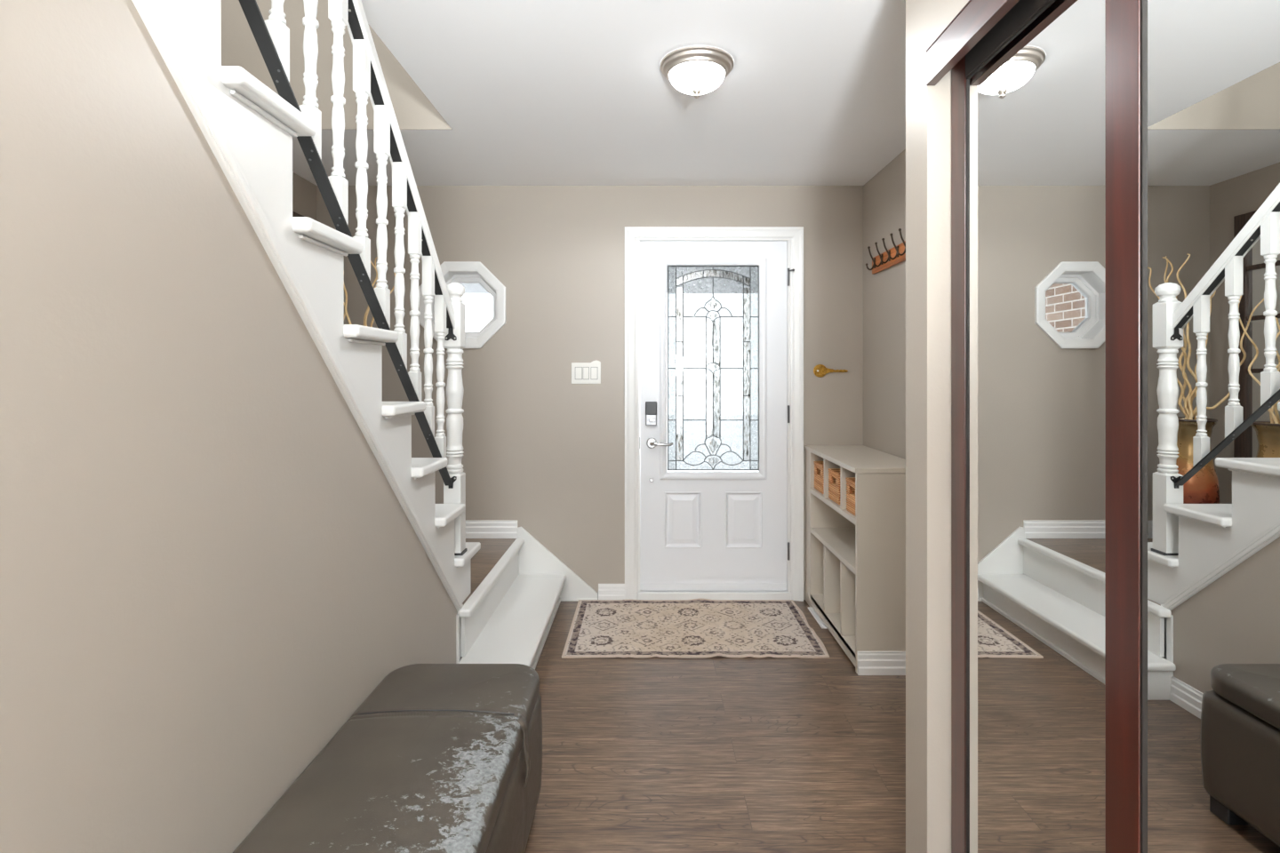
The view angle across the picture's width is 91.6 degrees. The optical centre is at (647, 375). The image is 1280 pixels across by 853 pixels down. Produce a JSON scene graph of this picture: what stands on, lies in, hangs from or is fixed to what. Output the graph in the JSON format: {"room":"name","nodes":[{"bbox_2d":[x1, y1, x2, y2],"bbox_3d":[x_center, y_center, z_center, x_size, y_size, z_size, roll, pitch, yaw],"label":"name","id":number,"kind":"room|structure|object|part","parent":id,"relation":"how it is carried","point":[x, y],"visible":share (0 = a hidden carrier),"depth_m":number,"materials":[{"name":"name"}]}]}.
{"room":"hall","nodes":[
{"label":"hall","id":0,"kind":"room"},
{"bbox_2d":[0,0,457,852],"bbox_3d":[-1.380,-1.157,-0.170,1.240,4.900,6.060,0,0,0],"label":"wall","id":1,"kind":"structure","parent":0,"point":[209,565],"depth_m":0.97,"materials":[{"name":"paint"}]},
{"bbox_2d":[292,172,316,220],"bbox_3d":[-1.950,-1.117,0.283,0.100,4.980,6.967,0,0,0],"label":"wall","id":2,"kind":"structure","parent":0,"point":[304,192],"depth_m":3.45,"materials":[{"name":"paint"}]},
{"bbox_2d":[292,211,303,216],"bbox_3d":[-1.885,-0.097,3.010,0.029,1.540,0.780,0,0,0],"label":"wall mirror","id":3,"kind":"object","parent":2,"relation":"attached to","point":[294,214],"visible":0.05,"depth_m":3.32,"materials":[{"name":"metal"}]},
{"bbox_2d":[316,185,863,599],"bbox_3d":[-0.329,-0.003,3.672,3.342,2.751,0.190,0,0,0],"label":"wall","id":4,"kind":"structure","parent":0,"point":[544,452],"depth_m":3.58,"materials":[{"name":"paint"}]},
{"bbox_2d":[418,261,505,348],"bbox_3d":[-1.059,-0.401,3.642,0.496,0.496,0.170,0,0,0],"label":"window","id":5,"kind":"structure","parent":4,"relation":"in","point":[460,272],"depth_m":3.56,"materials":[{"name":"white paint"}]},
{"bbox_3d":[-1.059,-0.401,3.702,0.384,0.384,0.050,0,0,0],"label":"sash","id":6,"kind":"part","parent":5,"relation":"part of","materials":[{"name":"white plastic"}]},
{"bbox_2d":[465,520,517,538],"bbox_3d":[-1.323,0.886,3.569,1.155,0.100,0.016,0,0,0],"label":"baseboard","id":7,"kind":"structure","parent":4,"relation":"attached to","point":[474,529],"depth_m":3.56,"materials":[{"name":"white paint"}]},
{"bbox_2d":[571,360,600,383],"bbox_3d":[-0.350,-0.017,3.570,0.169,0.136,0.013,0,0,0],"label":"switch plate","id":8,"kind":"object","parent":4,"relation":"attached to","point":[581,372],"visible":1,"depth_m":3.57,"materials":[{"name":"white plastic"}]},
{"bbox_2d":[598,584,624,599],"bbox_3d":[-0.204,1.246,3.569,0.152,0.093,0.016,0,0,0],"label":"baseboard","id":9,"kind":"structure","parent":4,"relation":"attached to","point":[605,591],"depth_m":3.56,"materials":[{"name":"white paint"}]},
{"bbox_2d":[624,226,803,601],"bbox_3d":[0.383,0.224,3.616,1.022,2.139,0.201,0,0,0],"label":"door","id":10,"kind":"structure","parent":4,"relation":"in","point":[689,535],"depth_m":3.58,"materials":[{"name":"white paint"}]},
{"bbox_3d":[0.082,0.393,3.542,0.133,0.026,0.053,0,0,0],"label":"lever","id":11,"kind":"part","parent":10,"relation":"part of","materials":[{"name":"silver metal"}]},
{"bbox_3d":[0.379,-0.036,3.585,0.618,1.280,0.032,0,0,0],"label":"glass frame","id":12,"kind":"part","parent":10,"relation":"part of","materials":[{"name":"paint"}]},
{"bbox_2d":[813,364,847,377],"bbox_3d":[1.053,-0.024,3.569,0.197,0.074,0.015,0,0,0],"label":"ornament","id":13,"kind":"object","parent":4,"relation":"attached to","point":[820,371],"visible":1,"depth_m":3.56,"materials":[{"name":"gold metal"}]},
{"bbox_2d":[292,0,905,185],"bbox_3d":[0.600,-1.233,0.199,5.200,0.290,6.997,0,0,0],"label":"ceiling","id":14,"kind":"structure","parent":0,"point":[530,92],"depth_m":2.38,"materials":[{"name":"paint"}]},
{"bbox_2d":[660,45,733,98],"bbox_3d":[0.174,-1.028,2.180,0.256,0.119,0.256,0,0,0],"label":"ceiling light","id":15,"kind":"object","parent":14,"relation":"attached to","point":[718,56],"visible":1,"depth_m":2.10,"materials":[{"name":"silver metal"}]},
{"bbox_2d":[460,600,905,852],"bbox_3d":[0.500,1.333,0.199,5.400,0.080,6.997,0,0,0],"label":"floor","id":16,"kind":"structure","parent":0,"point":[717,754],"depth_m":2.11,"materials":[{"name":"brown wood"}]},
{"bbox_2d":[131,0,598,670],"bbox_3d":[-1.089,0.050,1.970,1.619,2.487,3.214,0,0,0],"label":"staircase","id":17,"kind":"structure","parent":16,"relation":"on","point":[507,595],"depth_m":1.53,"materials":[{"name":"paint"}]},
{"bbox_3d":[-0.755,-0.515,1.235,0.010,0.009,0.210,0,0,0],"label":"cove moulding","id":18,"kind":"part","parent":17,"relation":"part of","materials":[{"name":"paint"}]},
{"bbox_3d":[-0.753,-0.040,1.481,0.022,2.009,2.062,0,0,0],"label":"stringer moulding","id":19,"kind":"part","parent":17,"relation":"part of","materials":[{"name":"paint"}]},
{"bbox_3d":[-0.755,-0.302,1.459,0.010,0.009,0.210,0,0,0],"label":"cove moulding","id":20,"kind":"part","parent":17,"relation":"part of","materials":[{"name":"paint"}]},
{"bbox_2d":[238,0,467,555],"bbox_3d":[-0.776,-0.180,1.731,0.081,1.812,1.678,0,0,0],"label":"stair railing","id":21,"kind":"object","parent":17,"relation":"on","point":[271,36],"visible":0.98,"depth_m":1.85,"materials":[{"name":"paint"}]},
{"bbox_3d":[-0.793,-0.627,2.056,0.046,0.890,0.887,0,0,0],"label":"handrail","id":22,"kind":"part","parent":21,"relation":"part of","materials":[{"name":"paint"}]},
{"bbox_3d":[-0.782,0.170,2.530,0.081,1.091,0.081,0,0,0],"label":"newel post","id":23,"kind":"part","parent":21,"relation":"part of","materials":[{"name":"paint"}]},
{"bbox_3d":[-0.755,-0.089,1.683,0.010,0.009,0.210,0,0,0],"label":"cove moulding","id":24,"kind":"part","parent":17,"relation":"part of","materials":[{"name":"paint"}]},
{"bbox_3d":[-0.755,0.125,1.907,0.010,0.009,0.210,0,0,0],"label":"cove moulding","id":25,"kind":"part","parent":17,"relation":"part of","materials":[{"name":"paint"}]},
{"bbox_3d":[-0.807,1.121,2.495,0.110,0.345,0.034,0,0,0],"label":"corner trim","id":26,"kind":"part","parent":17,"relation":"part of","materials":[{"name":"paint"}]},
{"bbox_3d":[-1.472,0.580,3.220,0.236,0.711,0.236,0,0,0],"label":"floor vase","id":27,"kind":"object","parent":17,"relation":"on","visible":0},
{"bbox_2d":[344,284,351,324],"bbox_3d":[-1.537,-0.121,3.165,0.271,1.089,0.050,0,0,-37],"label":"branch","id":28,"kind":"object","parent":27,"relation":"in","point":[345,290],"visible":0.17,"depth_m":3.16,"materials":[{"name":"beige plant"}]},
{"bbox_2d":[363,256,377,326],"bbox_3d":[-1.468,-0.107,3.282,0.072,1.061,0.152,0,0,-11],"label":"branch","id":29,"kind":"object","parent":27,"relation":"in","point":[377,257],"visible":0.19,"depth_m":3.32,"materials":[{"name":"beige plant"}]},
{"bbox_2d":[364,260,377,326],"bbox_3d":[-1.440,-0.098,3.192,0.125,1.042,0.047,0,0,20],"label":"branch","id":30,"kind":"object","parent":27,"relation":"in","point":[375,268],"visible":0.27,"depth_m":3.19,"materials":[{"name":"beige plant"}]},
{"bbox_2d":[232,664,542,852],"bbox_3d":[-0.526,1.069,1.262,0.463,0.447,1.213,0,0,0],"label":"storage bench","id":31,"kind":"object","parent":16,"relation":"on","point":[437,758],"visible":1,"depth_m":1.36,"materials":[{"name":"brown leather"}]},
{"bbox_2d":[561,599,829,658],"bbox_3d":[0.227,1.284,3.195,1.233,0.016,0.714,0,0,0],"label":"rug","id":32,"kind":"object","parent":16,"relation":"on","point":[694,628],"visible":1,"depth_m":3.12,"materials":[{"name":"beige fabric"}]},
{"bbox_2d":[808,607,827,628],"bbox_3d":[0.927,1.290,3.308,0.076,0.006,0.277,0,0,0],"label":"floor vent","id":33,"kind":"object","parent":16,"relation":"in","point":[812,612],"visible":0.44,"depth_m":3.30,"materials":[{"name":"white plastic"}]},
{"bbox_2d":[803,445,905,675],"bbox_3d":[1.071,0.849,3.127,0.341,0.889,0.898,0,0,0],"label":"storage shelf","id":34,"kind":"object","parent":16,"relation":"on","point":[855,565],"visible":0.73,"depth_m":2.69,"materials":[{"name":"paint"}]},
{"bbox_2d":[813,461,823,494],"bbox_3d":[1.042,0.551,3.358,0.243,0.152,0.174,0,0,0],"label":"wicker basket","id":35,"kind":"object","parent":34,"relation":"on","point":[819,466],"visible":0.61,"depth_m":3.36,"materials":[{"name":"brown wicker"}]},
{"bbox_3d":[1.073,0.860,3.515,0.332,0.866,0.121,0,0,0],"label":"panel","id":36,"kind":"part","parent":34,"relation":"part of","materials":[{"name":"paint"}]},
{"bbox_3d":[1.065,0.860,3.083,0.313,0.026,0.742,0,0,0],"label":"shelf","id":37,"kind":"part","parent":34,"relation":"part of","materials":[{"name":"paint"}]},
{"bbox_3d":[1.065,0.642,3.083,0.313,0.026,0.742,0,0,0],"label":"shelf","id":38,"kind":"part","parent":34,"relation":"part of","materials":[{"name":"paint"}]},
{"bbox_3d":[1.065,1.246,3.083,0.313,0.057,0.742,0,0,0],"label":"panel","id":39,"kind":"part","parent":34,"relation":"part of","materials":[{"name":"paint"}]},
{"bbox_2d":[828,468,839,504],"bbox_3d":[1.042,0.551,3.083,0.243,0.152,0.174,0,0,0],"label":"wicker basket","id":40,"kind":"object","parent":34,"relation":"on","point":[834,474],"visible":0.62,"depth_m":3.09,"materials":[{"name":"brown wicker"}]},
{"bbox_2d":[845,477,855,515],"bbox_3d":[1.042,0.551,2.802,0.243,0.152,0.174,0,0,0],"label":"wicker basket","id":41,"kind":"object","parent":34,"relation":"on","point":[851,481],"visible":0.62,"depth_m":2.84,"materials":[{"name":"brown wicker"}]},
{"bbox_3d":[1.073,0.860,2.703,0.332,0.866,0.018,0,0,0],"label":"panel","id":42,"kind":"part","parent":34,"relation":"part of","materials":[{"name":"paint"}]},
{"bbox_3d":[1.075,1.244,2.686,0.329,0.097,0.016,0,0,0],"label":"plinth moulding","id":43,"kind":"part","parent":34,"relation":"part of","materials":[{"name":"white paint"}]},
{"bbox_3d":[0.703,1.284,0.713,0.095,0.017,1.461,0,0,0],"label":"track","id":44,"kind":"object","parent":16,"relation":"on","visible":0},
{"bbox_2d":[951,0,1104,852],"bbox_3d":[0.717,0.277,1.070,0.026,1.992,0.740,0,0,0],"label":"sliding closet door","id":45,"kind":"structure","parent":44,"relation":"on","point":[1028,99],"depth_m":1.16,"materials":[{"name":"brown mirror"}]},
{"bbox_3d":[0.717,-0.688,1.070,0.026,0.062,0.616,0,0,0],"label":"rail","id":46,"kind":"part","parent":45,"relation":"part of","materials":[{"name":"black"}]},
{"bbox_2d":[1104,0,1279,852],"bbox_3d":[0.675,0.277,0.445,0.026,1.992,0.910,0,0,0],"label":"sliding closet door","id":47,"kind":"structure","parent":44,"relation":"on","point":[1192,87],"depth_m":0.76,"materials":[{"name":"brown mirror"}]},
{"bbox_2d":[863,149,905,459],"bbox_3d":[1.292,0.142,2.615,0.100,2.461,2.303,0,0,0],"label":"wall","id":48,"kind":"structure","parent":0,"point":[884,195],"depth_m":3.25,"materials":[{"name":"paint"}]},
{"bbox_2d":[865,228,905,274],"bbox_3d":[1.208,-0.620,3.127,0.067,0.142,0.535,0,0,0],"label":"coat rack","id":49,"kind":"object","parent":48,"relation":"attached to","point":[892,257],"visible":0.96,"depth_m":3.14,"materials":[{"name":"brown wood"}]},
{"bbox_2d":[905,0,968,852],"bbox_3d":[1.005,0.102,-0.818,0.710,2.381,4.764,0,0,0],"label":"wall","id":50,"kind":"structure","parent":0,"point":[928,108],"depth_m":1.45,"materials":[{"name":"paint"}]},
{"bbox_2d":[925,0,1019,85],"bbox_3d":[0.657,-0.712,0.712,0.022,0.080,1.464,0,0,0],"label":"trim","id":51,"kind":"structure","parent":50,"relation":"attached to","point":[977,18],"depth_m":1.28,"materials":[{"name":"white wood"}]},
{"label":"outside","id":52,"kind":"structure","parent":0,"visible":0},
{"bbox_2d":[666,415,758,471],"bbox_3d":[0.000,1.478,12.889,18.000,0.130,18.223,0,0,0],"label":"door glass","id":53,"kind":"structure","parent":52,"point":[694,431],"depth_m":12.93,"materials":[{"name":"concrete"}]},
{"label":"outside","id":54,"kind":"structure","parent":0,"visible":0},
{"bbox_2d":[460,265,758,293],"bbox_3d":[0.000,-1.192,6.184,9.000,0.130,4.833,0,0,0],"label":"sky","id":55,"kind":"structure","parent":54,"point":[702,285],"depth_m":7.48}
]}

